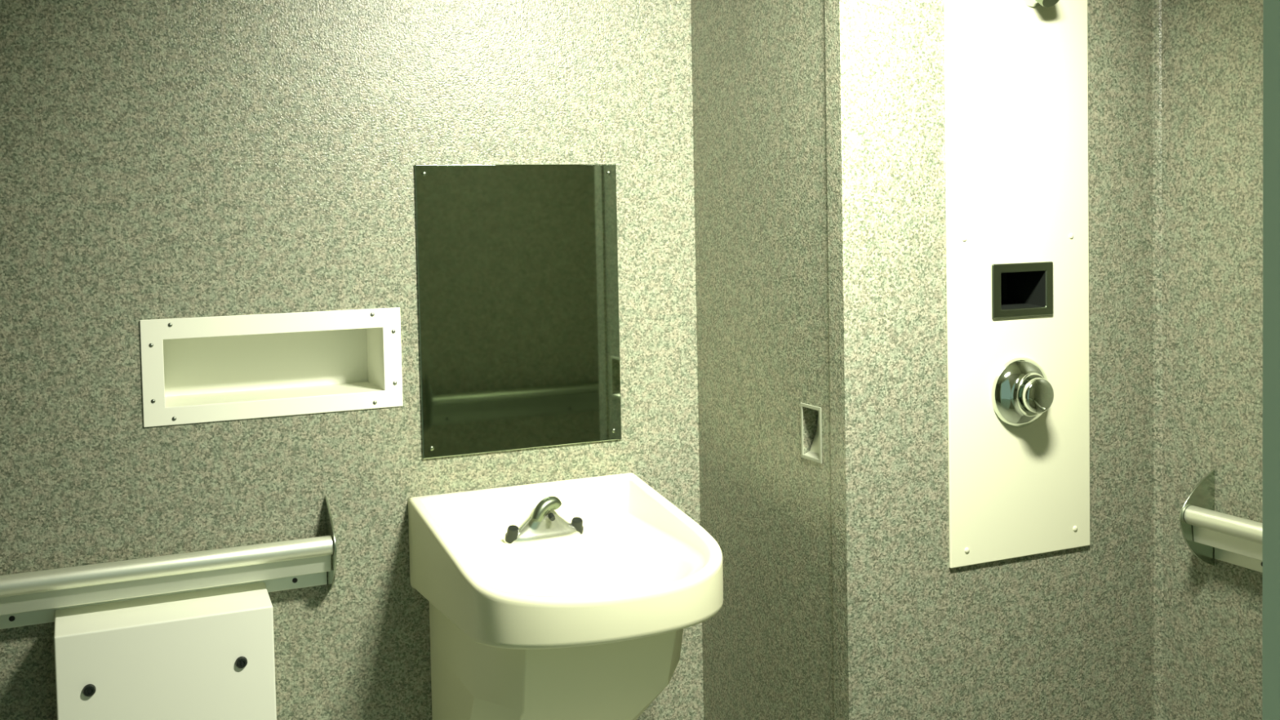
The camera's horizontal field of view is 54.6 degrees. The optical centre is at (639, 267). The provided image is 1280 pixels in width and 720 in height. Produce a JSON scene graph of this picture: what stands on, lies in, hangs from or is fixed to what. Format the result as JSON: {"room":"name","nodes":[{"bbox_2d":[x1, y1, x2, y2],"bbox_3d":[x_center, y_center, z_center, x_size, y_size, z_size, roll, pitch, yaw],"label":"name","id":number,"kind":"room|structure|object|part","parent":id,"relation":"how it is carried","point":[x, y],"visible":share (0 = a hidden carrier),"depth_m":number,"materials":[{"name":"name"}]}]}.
{"room":"bathroom","nodes":[
{"label":"bathroom","id":0,"kind":"room"},
{"bbox_2d":[0,0,703,719],"bbox_3d":[-0.856,0.206,2.156,2.182,2.100,0.220,-2,3,-24],"label":"wall","id":1,"kind":"structure","parent":0,"point":[160,159],"depth_m":2.15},
{"bbox_2d":[53,582,276,719],"bbox_3d":[-0.772,0.714,2.029,0.328,0.332,0.111,-2,3,-24],"label":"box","id":2,"kind":"object","parent":1,"relation":"attached to","point":[207,654],"visible":1,"depth_m":1.99,"materials":[{"name":"white paint"}]},
{"bbox_2d":[0,495,336,629],"bbox_3d":[-1.145,0.511,1.871,1.344,0.170,0.081,-2,3,-24],"label":"grab rail","id":3,"kind":"object","parent":1,"relation":"attached to","point":[33,597],"visible":1,"depth_m":2.02,"materials":[{"name":"silver metal"}]},
{"bbox_3d":[-1.152,0.547,1.883,1.339,0.069,0.056,-2,3,-24],"label":"closure plate","id":4,"kind":"part","parent":3,"relation":"part of","materials":[{"name":"silver metal"}]},
{"bbox_2d":[139,307,403,426],"bbox_3d":[-0.654,0.166,2.200,0.433,0.178,0.149,-2,3,-24],"label":"recessed shelf","id":5,"kind":"object","parent":1,"relation":"attached to","point":[218,368],"visible":1,"depth_m":2.21,"materials":[{"name":"white plastic"}]},
{"bbox_2d":[414,164,621,458],"bbox_3d":[-0.220,0.074,2.311,0.392,0.532,0.008,-2,3,-24],"label":"mirror","id":6,"kind":"object","parent":1,"relation":"attached to","point":[517,264],"visible":1,"depth_m":2.31,"materials":[{"name":"grey mirror"}]},
{"bbox_2d":[690,0,834,719],"bbox_3d":[0.248,0.179,2.263,0.077,2.100,0.485,-2,3,-24],"label":"door","id":7,"kind":"structure","parent":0,"point":[759,84],"depth_m":2.22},
{"bbox_2d":[800,402,822,463],"bbox_3d":[0.302,0.278,2.092,0.034,0.094,0.064,-2,3,-24],"label":"plate","id":8,"kind":"object","parent":7,"relation":"attached to","point":[815,454],"visible":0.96,"depth_m":2.10,"materials":[{"name":"grey metal"}]},
{"bbox_2d":[804,410,819,459],"bbox_3d":[0.303,0.277,2.093,0.032,0.086,0.052,-2,3,-24],"label":"door pull","id":9,"kind":"object","parent":8,"relation":"on","point":[814,453],"depth_m":2.10,"materials":[{"name":"silver metal"}]},
{"bbox_2d":[824,0,1154,719],"bbox_3d":[0.625,0.177,2.142,0.671,2.100,0.045,-2,3,-24],"label":"wall","id":10,"kind":"structure","parent":0,"point":[1065,634],"depth_m":2.06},
{"bbox_2d":[943,0,1089,568],"bbox_3d":[0.630,-0.068,2.153,0.306,1.132,0.098,-2,3,-24],"label":"shower column","id":11,"kind":"structure","parent":10,"relation":"attached to","point":[1016,73],"depth_m":2.11,"materials":[{"name":"white metal"}]},
{"bbox_2d":[991,357,1053,427],"bbox_3d":[0.661,0.214,2.096,0.121,0.121,0.058,-2,3,-24],"label":"shower valve","id":12,"kind":"object","parent":11,"relation":"attached to","point":[1021,391],"visible":1,"depth_m":2.09,"materials":[{"name":"silver metal"}]},
{"bbox_3d":[0.653,0.038,2.116,0.132,0.092,0.005,-2,3,-24],"label":"soap dish","id":13,"kind":"part","parent":11,"relation":"part of","materials":[{"name":"silver metal"}]},
{"bbox_2d":[1000,271,1045,309],"bbox_3d":[0.634,0.038,2.159,0.107,0.076,0.095,-2,3,-24],"label":"recess","id":14,"kind":"object","parent":11,"relation":"on","point":[1020,290],"depth_m":2.17,"materials":[{"name":"black"}]},
{"bbox_2d":[1022,0,1059,7],"bbox_3d":[0.679,-0.470,2.081,0.060,0.066,0.059,-2,3,-24],"label":"shower head","id":15,"kind":"object","parent":11,"relation":"attached to","point":[1046,3],"visible":1,"depth_m":2.08},
{"bbox_2d":[1161,0,1262,719],"bbox_3d":[1.204,0.179,1.815,0.120,2.100,1.115,-2,3,-24],"label":"wall","id":16,"kind":"structure","parent":0,"point":[1212,50],"depth_m":2.14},
{"bbox_2d":[1152,0,1163,719],"bbox_3d":[0.940,0.166,2.250,0.007,2.100,0.014,-2,3,-24],"label":"trim","id":17,"kind":"structure","parent":16,"relation":"attached to","point":[1157,4],"depth_m":2.25,"materials":[{"name":"grey metal"}]},
{"bbox_2d":[1179,468,1262,573],"bbox_3d":[1.108,0.446,1.808,0.081,0.170,0.724,-2,3,-24],"label":"grab rail","id":18,"kind":"object","parent":16,"relation":"attached to","point":[1211,535],"visible":0.83,"depth_m":2.10,"materials":[{"name":"silver metal"}]},
{"bbox_3d":[1.121,0.483,1.813,0.056,0.069,0.719,-2,3,-24],"label":"closure plate","id":19,"kind":"part","parent":18,"relation":"part of","materials":[{"name":"silver metal"}]},
{"bbox_3d":[0.069,1.342,0.909,3.012,0.100,3.320,-2,3,-24],"label":"floor","id":20,"kind":"structure","parent":0,"visible":0},
{"bbox_2d":[408,472,723,719],"bbox_3d":[-0.103,0.829,2.112,0.445,0.830,0.514,-2,3,-24],"label":"sink","id":21,"kind":"object","parent":20,"relation":"on","point":[589,625],"visible":1,"depth_m":2.05,"materials":[{"name":"beige ceramic"}]},
{"bbox_2d":[503,496,583,543],"bbox_3d":[-0.173,0.449,2.233,0.148,0.078,0.068,-2,3,-24],"label":"sink faucet","id":22,"kind":"object","parent":21,"relation":"on","point":[543,522],"visible":1,"depth_m":2.21,"materials":[{"name":"silver metal"}]},
{"bbox_3d":[-0.168,0.431,2.217,0.061,0.042,0.023,-3,3,-36],"label":"spout","id":23,"kind":"part","parent":22,"relation":"part of","materials":[{"name":"silver metal"}]},
{"bbox_3d":[0.088,0.246,0.771,2.772,2.100,0.120,-2,3,-24],"label":"wall","id":24,"kind":"structure","parent":0,"visible":0},
{"bbox_2d":[1262,0,1279,719],"bbox_3d":[0.091,0.336,0.771,1.011,1.920,0.132,-2,3,-24],"label":"trim","id":25,"kind":"structure","parent":24,"relation":"attached to","point":[1271,8],"depth_m":1.02,"materials":[{"name":"green paint"}]}
]}

